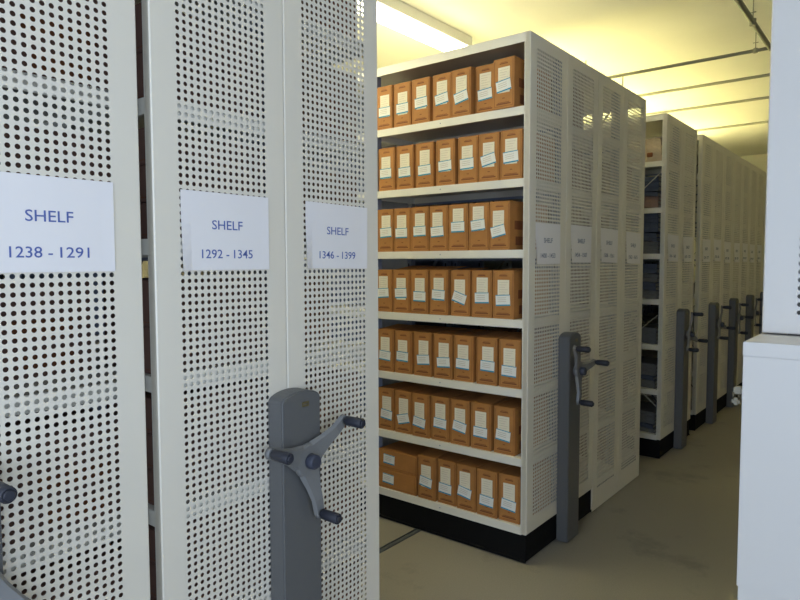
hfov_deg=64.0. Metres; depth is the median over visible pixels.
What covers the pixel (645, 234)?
document folder
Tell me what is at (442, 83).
box
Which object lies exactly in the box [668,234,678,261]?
sign
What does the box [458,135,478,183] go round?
box
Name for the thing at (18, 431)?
box
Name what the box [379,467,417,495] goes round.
box
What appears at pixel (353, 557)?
box
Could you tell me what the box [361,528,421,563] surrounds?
rail
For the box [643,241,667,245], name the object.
document folder
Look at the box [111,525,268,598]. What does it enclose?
box
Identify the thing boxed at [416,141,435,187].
box
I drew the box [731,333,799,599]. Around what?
cabinet
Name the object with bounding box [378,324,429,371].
box
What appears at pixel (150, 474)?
box
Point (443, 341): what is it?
box
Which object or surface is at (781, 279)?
cabinet
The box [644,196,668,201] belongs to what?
document folder
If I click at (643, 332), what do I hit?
document folder
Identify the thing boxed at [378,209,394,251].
box
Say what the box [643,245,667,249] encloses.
document folder
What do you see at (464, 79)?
box
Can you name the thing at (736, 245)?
sign
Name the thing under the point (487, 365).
box
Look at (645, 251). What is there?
document folder
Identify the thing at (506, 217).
box
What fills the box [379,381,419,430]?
box
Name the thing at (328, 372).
box
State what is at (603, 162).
box
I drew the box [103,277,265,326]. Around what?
box
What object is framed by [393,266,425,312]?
box
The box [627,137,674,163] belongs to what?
parcel
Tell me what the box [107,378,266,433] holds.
box
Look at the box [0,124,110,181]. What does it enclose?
box
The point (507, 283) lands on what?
box
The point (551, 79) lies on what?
box
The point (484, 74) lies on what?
box
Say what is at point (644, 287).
document folder
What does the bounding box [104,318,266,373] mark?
box
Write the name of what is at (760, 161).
wall
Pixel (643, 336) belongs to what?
document folder
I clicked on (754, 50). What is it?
ceiling pipe
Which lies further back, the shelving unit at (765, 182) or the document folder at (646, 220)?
the shelving unit at (765, 182)
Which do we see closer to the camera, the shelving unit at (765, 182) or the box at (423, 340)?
the box at (423, 340)
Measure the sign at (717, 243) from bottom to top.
0.214 m
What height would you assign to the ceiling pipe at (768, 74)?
0.218 m
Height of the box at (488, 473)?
0.259 m
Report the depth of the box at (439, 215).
3.59 m
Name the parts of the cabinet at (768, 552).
cabinet lid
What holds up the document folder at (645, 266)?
on the document folder at (644, 270)
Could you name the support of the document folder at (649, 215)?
on the document folder at (646, 220)
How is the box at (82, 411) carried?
on the shelving unit at (30, 100)
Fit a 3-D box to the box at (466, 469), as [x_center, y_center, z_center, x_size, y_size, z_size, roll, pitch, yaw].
[0.485,1.037,3.711,0.128,0.253,0.388,3,4,38]
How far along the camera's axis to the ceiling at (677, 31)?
6.06 m
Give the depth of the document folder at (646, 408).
5.29 m
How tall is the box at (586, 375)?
0.251 m
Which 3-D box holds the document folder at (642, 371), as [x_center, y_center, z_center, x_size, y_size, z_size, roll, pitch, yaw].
[2.037,0.579,5.371,0.310,0.036,0.363,3,4,38]
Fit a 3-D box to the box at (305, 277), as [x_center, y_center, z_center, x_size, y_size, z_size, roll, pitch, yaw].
[-0.436,0.035,2.364,0.128,0.251,0.386,3,4,39]
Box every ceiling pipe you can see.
[583,96,768,124]
[585,33,767,78]
[638,73,769,96]
[696,121,767,130]
[734,0,770,50]
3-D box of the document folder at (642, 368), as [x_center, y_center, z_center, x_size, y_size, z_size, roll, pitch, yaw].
[2.039,0.547,5.369,0.310,0.036,0.363,3,4,38]
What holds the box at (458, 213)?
on the shelving unit at (569, 498)
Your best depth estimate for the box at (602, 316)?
4.52 m
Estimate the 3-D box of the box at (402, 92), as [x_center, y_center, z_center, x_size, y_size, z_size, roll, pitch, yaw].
[0.132,-1.141,3.867,0.128,0.253,0.388,3,4,39]
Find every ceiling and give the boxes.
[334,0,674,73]
[538,0,771,155]
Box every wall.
[142,261,148,277]
[693,154,766,303]
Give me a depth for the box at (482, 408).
3.49 m
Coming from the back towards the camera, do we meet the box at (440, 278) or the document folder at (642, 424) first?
the document folder at (642, 424)
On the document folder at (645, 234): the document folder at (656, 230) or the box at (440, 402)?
the document folder at (656, 230)
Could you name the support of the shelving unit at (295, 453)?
on the floor
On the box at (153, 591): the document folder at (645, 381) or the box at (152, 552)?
the box at (152, 552)
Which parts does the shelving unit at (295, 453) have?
post, upright post, shelf, shelf, shelf, shelf, shelf, shelf, perforated panel, rail, post, crank arm, shelf, hub plate, crank arm, hub knob, crank arm, perforated panel, shelf, shelf, shelf, shelf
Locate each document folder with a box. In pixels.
[625,264,668,268]
[625,268,668,272]
[625,273,668,277]
[625,277,667,281]
[626,213,670,219]
[626,281,667,286]
[627,420,655,428]
[627,421,664,432]
[628,369,665,375]
[628,372,665,380]
[628,377,667,384]
[628,379,667,388]
[629,323,666,331]
[629,330,668,335]
[629,334,665,339]
[629,416,664,424]
[630,364,668,371]
[631,218,669,222]
[631,222,669,227]
[631,411,667,420]
[632,227,669,233]
[632,356,666,367]
[632,401,665,416]
[637,200,668,204]
[641,336,668,343]
[642,286,669,290]
[642,289,669,294]
[642,294,669,298]
[643,237,659,241]
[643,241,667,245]
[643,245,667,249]
[643,249,667,253]
[644,186,669,194]
[644,192,668,198]
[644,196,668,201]
[644,204,668,207]
[644,233,659,237]
[645,176,670,184]
[645,181,670,188]
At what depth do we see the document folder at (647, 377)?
5.18 m
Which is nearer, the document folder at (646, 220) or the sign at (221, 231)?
the sign at (221, 231)
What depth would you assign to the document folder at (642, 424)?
5.20 m
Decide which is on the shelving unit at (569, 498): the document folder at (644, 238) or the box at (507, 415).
the box at (507, 415)
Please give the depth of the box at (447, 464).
3.65 m
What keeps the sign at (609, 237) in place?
attached to the shelving unit at (619, 467)
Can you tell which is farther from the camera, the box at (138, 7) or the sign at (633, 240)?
the sign at (633, 240)
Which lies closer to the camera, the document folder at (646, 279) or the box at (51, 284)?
the box at (51, 284)
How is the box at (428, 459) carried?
on the shelving unit at (569, 498)
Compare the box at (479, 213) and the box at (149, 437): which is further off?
the box at (479, 213)
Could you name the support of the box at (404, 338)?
on the shelving unit at (569, 498)
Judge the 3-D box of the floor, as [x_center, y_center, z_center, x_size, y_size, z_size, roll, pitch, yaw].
[2.019,1.308,5.323,7.350,0.100,15.900,3,4,39]
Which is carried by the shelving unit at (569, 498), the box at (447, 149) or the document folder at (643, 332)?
the box at (447, 149)
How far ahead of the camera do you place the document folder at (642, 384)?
5.17 m
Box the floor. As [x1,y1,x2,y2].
[354,394,741,599]
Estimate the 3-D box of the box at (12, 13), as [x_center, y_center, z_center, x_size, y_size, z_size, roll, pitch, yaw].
[-0.895,-0.637,1.516,0.128,0.251,0.386,3,4,39]
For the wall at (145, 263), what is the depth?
5.63 m
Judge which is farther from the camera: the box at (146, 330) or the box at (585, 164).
the box at (585, 164)
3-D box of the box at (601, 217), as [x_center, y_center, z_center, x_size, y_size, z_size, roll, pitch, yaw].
[1.508,-0.460,4.542,0.128,0.251,0.386,3,4,39]
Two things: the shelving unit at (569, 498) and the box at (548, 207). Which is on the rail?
the shelving unit at (569, 498)
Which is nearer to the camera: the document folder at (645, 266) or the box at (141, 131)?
the box at (141, 131)
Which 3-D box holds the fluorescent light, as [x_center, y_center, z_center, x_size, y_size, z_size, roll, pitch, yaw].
[0.040,-2.056,4.714,0.176,0.140,1.584,3,4,39]
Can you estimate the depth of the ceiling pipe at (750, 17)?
4.62 m
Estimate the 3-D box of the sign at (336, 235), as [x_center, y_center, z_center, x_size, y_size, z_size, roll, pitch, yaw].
[-0.205,-0.213,2.154,0.011,0.214,0.295,3,4,39]
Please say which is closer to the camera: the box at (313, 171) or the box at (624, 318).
the box at (313, 171)
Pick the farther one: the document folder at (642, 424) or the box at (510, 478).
the document folder at (642, 424)
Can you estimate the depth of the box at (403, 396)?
3.83 m
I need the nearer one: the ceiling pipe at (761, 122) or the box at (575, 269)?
the box at (575, 269)
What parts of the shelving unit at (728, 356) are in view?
shelf, shelf, shelf, post, perforated panel, perforated panel, crank arm, crank arm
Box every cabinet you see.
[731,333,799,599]
[762,0,799,334]
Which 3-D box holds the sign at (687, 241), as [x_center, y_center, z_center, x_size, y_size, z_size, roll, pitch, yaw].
[2.481,-0.435,5.512,0.011,0.214,0.295,3,5,39]
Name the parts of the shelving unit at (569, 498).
shelf, shelf, shelf, post, shelf, shelf, post, post, shelf, shelf, shelf, shelf, shelf, shelf, shelf, rail, rail, shelf, upright post, perforated panel, post, shelf, shelf, crank arm, hub plate, crank arm, perforated panel, hub knob, crank arm, upright post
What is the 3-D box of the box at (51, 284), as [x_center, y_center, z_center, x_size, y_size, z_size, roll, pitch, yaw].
[-1.007,0.078,1.649,0.128,0.251,0.386,3,4,39]
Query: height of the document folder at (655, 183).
0.036 m
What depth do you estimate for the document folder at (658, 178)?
5.08 m
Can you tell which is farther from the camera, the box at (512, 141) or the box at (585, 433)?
the box at (585, 433)
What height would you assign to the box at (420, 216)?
0.253 m
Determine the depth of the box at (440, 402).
3.66 m
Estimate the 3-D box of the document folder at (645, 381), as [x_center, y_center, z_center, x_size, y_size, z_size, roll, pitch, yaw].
[2.032,0.650,5.367,0.310,0.036,0.363,3,4,39]
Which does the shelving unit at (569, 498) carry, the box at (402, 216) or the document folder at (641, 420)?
the box at (402, 216)
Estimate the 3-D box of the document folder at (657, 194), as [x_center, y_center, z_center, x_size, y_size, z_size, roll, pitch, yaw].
[2.025,-0.852,5.274,0.290,0.042,0.353,2,4,38]
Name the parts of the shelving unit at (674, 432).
shelf, rail, shelf, shelf, shelf, shelf, rail, shelf, shelf, upright post, perforated panel, post, perforated panel, crank arm, upright post, crank arm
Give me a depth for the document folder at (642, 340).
5.16 m
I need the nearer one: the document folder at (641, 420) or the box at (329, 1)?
the box at (329, 1)
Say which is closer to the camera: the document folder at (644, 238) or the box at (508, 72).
the box at (508, 72)
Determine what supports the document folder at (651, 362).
on the document folder at (642, 368)
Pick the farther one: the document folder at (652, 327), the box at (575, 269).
the document folder at (652, 327)
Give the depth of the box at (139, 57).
1.79 m
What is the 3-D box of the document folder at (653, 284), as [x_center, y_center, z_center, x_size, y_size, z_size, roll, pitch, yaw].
[2.024,-0.138,5.318,0.290,0.042,0.353,3,4,38]
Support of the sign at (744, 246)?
attached to the shelving unit at (748, 225)
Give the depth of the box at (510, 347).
3.36 m
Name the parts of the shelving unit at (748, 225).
post, post, post, perforated panel, perforated panel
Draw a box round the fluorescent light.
[357,0,471,51]
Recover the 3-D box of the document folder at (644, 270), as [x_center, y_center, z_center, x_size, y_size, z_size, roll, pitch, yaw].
[2.032,-0.243,5.316,0.300,0.036,0.363,3,4,39]
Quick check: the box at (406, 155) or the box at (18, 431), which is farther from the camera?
the box at (406, 155)
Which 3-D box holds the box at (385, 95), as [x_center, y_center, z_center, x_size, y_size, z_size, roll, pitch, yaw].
[0.025,-1.146,3.943,0.128,0.253,0.388,3,4,39]
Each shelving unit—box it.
[0,0,149,599]
[0,0,378,599]
[181,30,609,562]
[415,72,645,511]
[484,113,707,458]
[571,134,735,430]
[604,148,753,411]
[632,159,762,396]
[654,168,766,337]
[684,182,765,306]
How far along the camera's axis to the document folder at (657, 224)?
5.11 m
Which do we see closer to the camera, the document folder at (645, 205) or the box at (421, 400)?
the box at (421, 400)
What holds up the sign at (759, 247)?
attached to the shelving unit at (762, 176)
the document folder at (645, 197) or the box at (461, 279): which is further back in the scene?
the document folder at (645, 197)
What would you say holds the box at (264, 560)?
on the shelving unit at (295, 453)
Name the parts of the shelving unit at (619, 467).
post, post, post, shelf, shelf, shelf, shelf, shelf, shelf, perforated panel, shelf, post, perforated panel, upright post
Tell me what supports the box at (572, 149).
on the shelving unit at (569, 498)
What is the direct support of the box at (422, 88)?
on the shelving unit at (569, 498)
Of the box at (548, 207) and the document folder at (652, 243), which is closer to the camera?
the box at (548, 207)
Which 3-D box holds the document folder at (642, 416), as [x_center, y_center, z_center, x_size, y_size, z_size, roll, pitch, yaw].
[2.035,0.940,5.383,0.310,0.036,0.363,3,4,38]
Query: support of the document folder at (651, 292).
on the document folder at (643, 295)
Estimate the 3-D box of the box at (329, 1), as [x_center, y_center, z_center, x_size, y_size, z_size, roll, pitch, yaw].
[-0.325,-1.041,2.209,0.128,0.251,0.386,3,4,39]
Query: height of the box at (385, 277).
0.253 m
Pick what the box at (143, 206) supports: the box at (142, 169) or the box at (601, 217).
the box at (142, 169)
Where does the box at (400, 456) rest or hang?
on the box at (391, 479)
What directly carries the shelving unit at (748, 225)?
on the rail
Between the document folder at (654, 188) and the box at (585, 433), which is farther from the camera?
the document folder at (654, 188)
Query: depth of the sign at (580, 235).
3.74 m
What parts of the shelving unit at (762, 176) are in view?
post, perforated panel, perforated panel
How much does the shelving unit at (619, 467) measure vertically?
2.720 m
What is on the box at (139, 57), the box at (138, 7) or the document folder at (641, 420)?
the box at (138, 7)
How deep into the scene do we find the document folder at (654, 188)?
5.10 m
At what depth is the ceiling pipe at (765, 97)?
7.14 m
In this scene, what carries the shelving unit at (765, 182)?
on the rail
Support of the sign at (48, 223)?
attached to the shelving unit at (30, 100)
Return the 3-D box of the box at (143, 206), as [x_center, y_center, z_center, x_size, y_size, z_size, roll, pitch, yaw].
[-0.640,-0.222,1.916,0.262,0.096,0.386,3,4,39]
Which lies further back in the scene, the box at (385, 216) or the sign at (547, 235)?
the box at (385, 216)
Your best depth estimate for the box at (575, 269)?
4.52 m
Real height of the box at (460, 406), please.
0.253 m
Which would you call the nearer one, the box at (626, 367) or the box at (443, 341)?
the box at (443, 341)
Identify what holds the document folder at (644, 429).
on the shelving unit at (674, 432)
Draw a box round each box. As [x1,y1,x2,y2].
[0,0,107,89]
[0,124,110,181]
[0,281,95,381]
[0,414,120,547]
[5,406,92,426]
[11,543,122,599]
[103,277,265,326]
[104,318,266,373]
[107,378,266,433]
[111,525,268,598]
[113,493,268,563]
[135,2,261,81]
[136,52,262,117]
[138,127,263,178]
[139,165,263,204]
[140,203,181,238]
[146,410,267,469]
[147,442,267,504]
[150,552,269,599]
[261,59,355,142]
[261,367,328,379]
[263,169,356,241]
[268,462,358,546]
[301,0,355,37]
[304,275,328,340]
[305,369,357,442]
[321,557,358,599]
[377,85,393,129]
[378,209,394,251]
[378,269,394,311]
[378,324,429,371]
[379,147,396,190]
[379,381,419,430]
[379,441,430,475]
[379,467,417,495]
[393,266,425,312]
[394,81,411,127]
[394,208,410,251]
[395,326,446,373]
[395,384,437,434]
[397,144,415,189]
[411,206,429,250]
[411,266,445,313]
[412,76,432,124]
[412,386,453,438]
[414,327,466,376]
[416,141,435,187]
[418,447,452,501]
[430,205,448,250]
[430,266,465,314]
[431,389,474,442]
[433,72,451,120]
[434,328,484,379]
[436,138,457,185]
[438,452,471,506]
[449,204,468,250]
[450,392,486,446]
[451,268,484,316]
[452,67,475,117]
[454,330,507,382]
[457,456,490,512]
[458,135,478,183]
[469,202,489,249]
[471,393,516,450]
[472,270,492,317]
[475,63,493,113]
[476,331,521,385]
[477,461,512,518]
[479,132,500,181]
[489,200,546,249]
[491,327,518,331]
[493,55,549,111]
[493,268,547,319]
[494,396,547,455]
[499,332,551,388]
[499,459,551,524]
[500,128,554,181]
[512,326,548,331]
[548,207,581,249]
[551,79,583,127]
[572,149,582,189]
[573,269,608,303]
[573,316,603,355]
[581,433,586,456]
[582,164,590,191]
[582,375,587,399]
[598,367,627,408]
[599,318,628,356]
[601,217,630,230]
[602,162,631,193]
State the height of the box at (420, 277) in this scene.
0.274 m
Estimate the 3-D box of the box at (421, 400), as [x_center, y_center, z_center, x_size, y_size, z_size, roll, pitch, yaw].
[0.239,0.666,3.883,0.128,0.253,0.388,3,4,39]
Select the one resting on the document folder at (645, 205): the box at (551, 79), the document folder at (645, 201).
the document folder at (645, 201)
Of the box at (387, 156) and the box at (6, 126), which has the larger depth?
the box at (387, 156)
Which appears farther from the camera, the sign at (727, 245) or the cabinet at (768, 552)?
the sign at (727, 245)
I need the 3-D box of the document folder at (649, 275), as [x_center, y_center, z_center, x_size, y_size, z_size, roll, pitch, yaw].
[2.041,-0.205,5.328,0.310,0.036,0.363,3,4,38]
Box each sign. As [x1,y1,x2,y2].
[0,172,114,272]
[180,189,268,269]
[305,201,366,268]
[536,223,560,263]
[571,225,591,262]
[601,228,617,262]
[626,231,640,263]
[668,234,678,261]
[683,237,692,261]
[702,239,710,261]
[714,239,720,260]
[724,242,730,262]
[734,243,739,261]
[742,243,747,261]
[750,244,754,262]
[757,245,761,261]
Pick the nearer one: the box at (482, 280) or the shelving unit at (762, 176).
the box at (482, 280)
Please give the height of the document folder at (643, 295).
0.036 m
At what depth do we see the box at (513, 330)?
3.88 m
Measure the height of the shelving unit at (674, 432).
2.714 m
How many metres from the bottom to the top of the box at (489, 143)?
0.253 m
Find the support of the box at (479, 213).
on the shelving unit at (569, 498)
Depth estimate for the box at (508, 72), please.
3.27 m
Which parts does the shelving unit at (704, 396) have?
shelf, shelf, shelf, shelf, shelf, upright post, perforated panel, post, perforated panel, crank arm, upright post, crank arm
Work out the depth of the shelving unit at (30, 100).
1.50 m
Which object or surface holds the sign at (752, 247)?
attached to the shelving unit at (748, 225)
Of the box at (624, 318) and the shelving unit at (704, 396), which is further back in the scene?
the shelving unit at (704, 396)
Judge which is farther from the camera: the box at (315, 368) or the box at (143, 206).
the box at (315, 368)
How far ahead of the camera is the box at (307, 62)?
2.23 m
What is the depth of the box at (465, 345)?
3.53 m
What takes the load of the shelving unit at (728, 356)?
on the rail
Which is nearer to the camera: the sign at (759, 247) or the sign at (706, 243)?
the sign at (706, 243)
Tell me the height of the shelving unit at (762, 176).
2.714 m
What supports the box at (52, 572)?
on the shelving unit at (30, 100)
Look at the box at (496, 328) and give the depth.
3.94 m
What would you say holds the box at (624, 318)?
on the shelving unit at (619, 467)
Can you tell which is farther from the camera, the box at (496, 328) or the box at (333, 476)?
the box at (496, 328)

